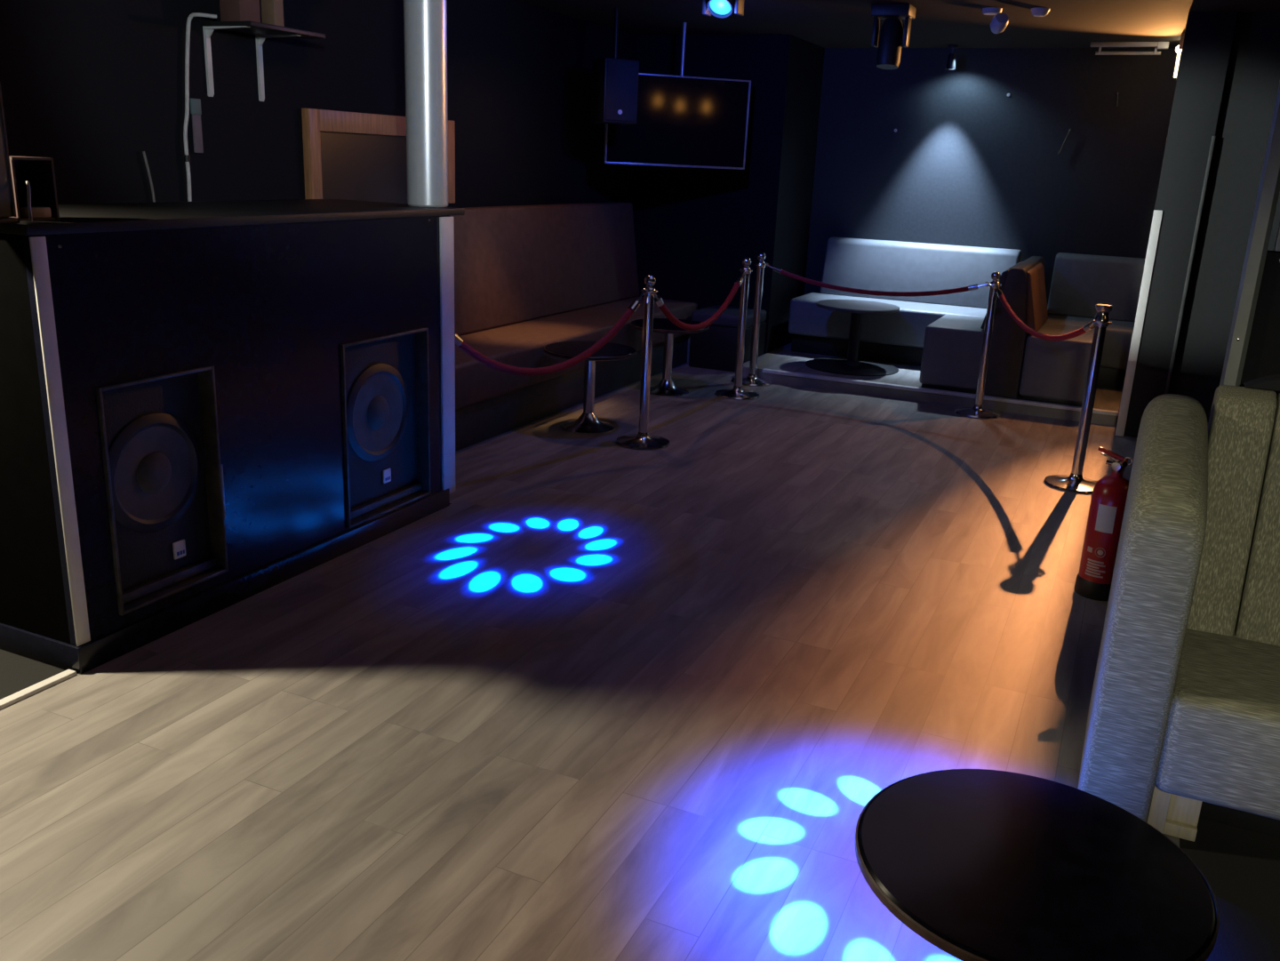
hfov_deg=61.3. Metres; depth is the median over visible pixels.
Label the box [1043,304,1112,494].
stanchion
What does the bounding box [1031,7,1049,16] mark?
smoke detector
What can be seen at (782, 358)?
platform
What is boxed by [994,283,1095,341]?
rope
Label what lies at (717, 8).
stage light
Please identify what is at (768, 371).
trim
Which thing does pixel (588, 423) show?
pub table
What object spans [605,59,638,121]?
grille
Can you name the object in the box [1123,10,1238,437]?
wall pillar
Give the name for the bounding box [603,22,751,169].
television
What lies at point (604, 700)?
floor
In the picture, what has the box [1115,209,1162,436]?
trim
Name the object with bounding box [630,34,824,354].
wall
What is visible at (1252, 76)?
wall
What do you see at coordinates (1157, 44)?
light
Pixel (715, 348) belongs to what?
seat
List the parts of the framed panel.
rail, rail, panel, rail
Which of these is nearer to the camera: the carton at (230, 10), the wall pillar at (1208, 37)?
the carton at (230, 10)
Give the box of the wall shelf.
[200,20,326,101]
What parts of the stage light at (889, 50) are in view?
yoke arm, yoke arm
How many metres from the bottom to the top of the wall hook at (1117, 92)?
0.112 m
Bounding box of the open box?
[8,155,59,221]
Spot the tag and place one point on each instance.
(196, 111)
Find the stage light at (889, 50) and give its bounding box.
[870,3,916,69]
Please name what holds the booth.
on the floor
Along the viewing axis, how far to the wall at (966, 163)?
8.93 m
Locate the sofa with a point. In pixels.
(1182, 727)
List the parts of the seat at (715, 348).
seat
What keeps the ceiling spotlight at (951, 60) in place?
attached to the ceiling
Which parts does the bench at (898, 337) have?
seat, backrest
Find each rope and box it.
[454,288,646,375]
[654,268,745,330]
[765,263,989,296]
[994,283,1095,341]
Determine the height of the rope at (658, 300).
0.335 m
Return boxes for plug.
[21,206,51,217]
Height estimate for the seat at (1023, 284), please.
0.915 m
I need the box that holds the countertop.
[0,199,464,235]
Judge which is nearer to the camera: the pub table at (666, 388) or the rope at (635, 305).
the rope at (635, 305)
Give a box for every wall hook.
[1057,128,1071,153]
[1116,91,1119,106]
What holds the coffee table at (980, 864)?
on the floor
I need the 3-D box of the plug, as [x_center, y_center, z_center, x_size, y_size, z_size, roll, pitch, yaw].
[-1.756,-0.780,3.142,0.040,0.030,0.070,10,18,23]
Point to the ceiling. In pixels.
(823, 23)
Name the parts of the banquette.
backrest, seat, leg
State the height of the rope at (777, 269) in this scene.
0.162 m
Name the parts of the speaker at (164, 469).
rail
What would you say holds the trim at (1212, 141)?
attached to the wall at (1252, 76)
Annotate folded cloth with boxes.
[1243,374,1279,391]
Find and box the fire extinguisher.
[1074,446,1132,600]
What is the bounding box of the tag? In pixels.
[189,98,203,152]
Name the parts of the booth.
panel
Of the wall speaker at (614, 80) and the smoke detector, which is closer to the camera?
the smoke detector
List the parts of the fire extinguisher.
lever, handle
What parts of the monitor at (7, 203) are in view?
panel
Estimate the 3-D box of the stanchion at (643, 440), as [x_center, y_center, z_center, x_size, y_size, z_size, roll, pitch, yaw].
[0.038,-0.697,6.293,0.326,0.991,0.326,10,18,23]
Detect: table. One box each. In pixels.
[544,340,636,434]
[630,318,709,397]
[805,299,899,375]
[854,768,1219,960]
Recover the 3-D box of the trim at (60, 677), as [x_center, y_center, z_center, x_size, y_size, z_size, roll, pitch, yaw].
[-2.840,1.213,1.167,0.035,0.016,5.070,10,18,23]
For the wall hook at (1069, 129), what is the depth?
8.66 m
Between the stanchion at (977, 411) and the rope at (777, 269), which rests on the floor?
the stanchion at (977, 411)
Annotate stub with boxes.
[25,180,32,221]
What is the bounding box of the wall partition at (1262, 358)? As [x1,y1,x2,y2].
[1240,250,1279,394]
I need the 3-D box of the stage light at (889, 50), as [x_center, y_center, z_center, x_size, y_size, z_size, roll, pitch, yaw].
[1.571,-2.776,6.766,0.240,0.368,0.200,10,18,23]
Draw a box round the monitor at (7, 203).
[0,81,20,223]
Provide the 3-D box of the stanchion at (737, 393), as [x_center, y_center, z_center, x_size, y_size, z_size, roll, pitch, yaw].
[0.730,-1.096,7.737,0.326,0.991,0.326,10,18,23]
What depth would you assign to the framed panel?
6.03 m
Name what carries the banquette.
on the floor
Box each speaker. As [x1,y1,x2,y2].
[96,365,228,615]
[340,328,430,527]
[591,8,639,124]
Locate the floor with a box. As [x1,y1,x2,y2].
[0,362,1279,960]
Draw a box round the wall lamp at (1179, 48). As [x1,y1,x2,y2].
[1173,32,1184,80]
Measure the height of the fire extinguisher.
0.604 m
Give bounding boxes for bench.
[788,236,1021,366]
[1043,252,1145,389]
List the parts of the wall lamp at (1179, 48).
bulb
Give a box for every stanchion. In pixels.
[616,274,670,449]
[714,256,759,399]
[731,252,773,386]
[953,271,1001,418]
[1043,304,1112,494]
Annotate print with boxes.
[176,549,184,556]
[1085,558,1105,577]
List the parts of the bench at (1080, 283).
seat, backrest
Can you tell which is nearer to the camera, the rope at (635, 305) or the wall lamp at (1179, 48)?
the rope at (635, 305)
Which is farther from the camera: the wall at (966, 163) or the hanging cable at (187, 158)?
the wall at (966, 163)
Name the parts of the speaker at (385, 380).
rail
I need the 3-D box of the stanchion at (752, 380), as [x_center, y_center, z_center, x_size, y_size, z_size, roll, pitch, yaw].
[0.889,-1.235,8.228,0.326,0.991,0.326,10,18,23]
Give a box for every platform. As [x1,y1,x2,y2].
[742,343,1122,411]
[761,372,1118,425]
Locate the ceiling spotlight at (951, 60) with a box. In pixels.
[945,44,958,69]
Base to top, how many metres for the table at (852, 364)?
0.500 m
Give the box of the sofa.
[1077,384,1279,841]
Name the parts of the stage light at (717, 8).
yoke arm, yoke arm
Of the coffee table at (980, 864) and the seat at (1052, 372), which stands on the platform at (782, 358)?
the seat at (1052, 372)
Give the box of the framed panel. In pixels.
[301,108,455,203]
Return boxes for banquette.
[449,201,697,451]
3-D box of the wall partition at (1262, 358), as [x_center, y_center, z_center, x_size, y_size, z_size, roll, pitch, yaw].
[2.980,-0.298,2.566,2.700,2.600,0.104,10,18,23]
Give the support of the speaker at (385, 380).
on the booth
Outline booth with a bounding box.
[0,199,464,673]
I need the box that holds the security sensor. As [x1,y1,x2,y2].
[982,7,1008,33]
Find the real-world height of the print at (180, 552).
0.014 m
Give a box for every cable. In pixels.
[142,151,155,202]
[183,12,216,201]
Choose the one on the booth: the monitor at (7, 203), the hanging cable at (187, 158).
the monitor at (7, 203)
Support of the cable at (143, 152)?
attached to the wall at (88, 86)
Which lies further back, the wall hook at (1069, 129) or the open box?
the wall hook at (1069, 129)
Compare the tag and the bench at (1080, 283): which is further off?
the bench at (1080, 283)
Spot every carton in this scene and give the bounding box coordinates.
[219,0,260,22]
[260,0,284,26]
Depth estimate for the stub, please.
3.04 m
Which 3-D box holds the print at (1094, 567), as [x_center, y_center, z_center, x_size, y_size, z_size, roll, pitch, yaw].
[1.822,0.352,4.320,0.075,0.067,0.011,15,21,36]
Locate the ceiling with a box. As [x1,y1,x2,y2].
[513,0,1279,47]
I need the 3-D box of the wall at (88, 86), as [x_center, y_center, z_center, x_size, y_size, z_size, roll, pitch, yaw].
[-1.384,-1.722,6.703,0.100,2.600,6.200,10,18,23]
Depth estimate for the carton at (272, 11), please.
5.11 m
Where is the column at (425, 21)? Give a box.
[403,0,447,207]
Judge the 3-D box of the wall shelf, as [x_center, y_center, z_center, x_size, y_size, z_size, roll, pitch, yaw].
[-1.782,-1.988,5.163,0.300,0.325,0.500,10,18,23]
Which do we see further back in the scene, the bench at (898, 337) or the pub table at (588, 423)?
the bench at (898, 337)
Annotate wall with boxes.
[0,0,637,207]
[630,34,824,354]
[804,48,1180,304]
[1168,11,1279,423]
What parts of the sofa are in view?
arm, leg, seat, backrest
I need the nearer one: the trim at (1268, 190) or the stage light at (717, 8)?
the trim at (1268, 190)
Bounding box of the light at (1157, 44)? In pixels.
[1090,41,1168,55]
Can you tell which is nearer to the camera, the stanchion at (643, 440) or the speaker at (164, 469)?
the speaker at (164, 469)
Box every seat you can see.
[688,304,766,371]
[919,313,984,393]
[980,256,1047,399]
[1018,323,1094,407]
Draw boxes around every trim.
[0,669,76,710]
[762,368,1119,415]
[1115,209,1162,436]
[1164,136,1215,394]
[1219,82,1279,386]
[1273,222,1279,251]
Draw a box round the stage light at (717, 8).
[702,0,744,17]

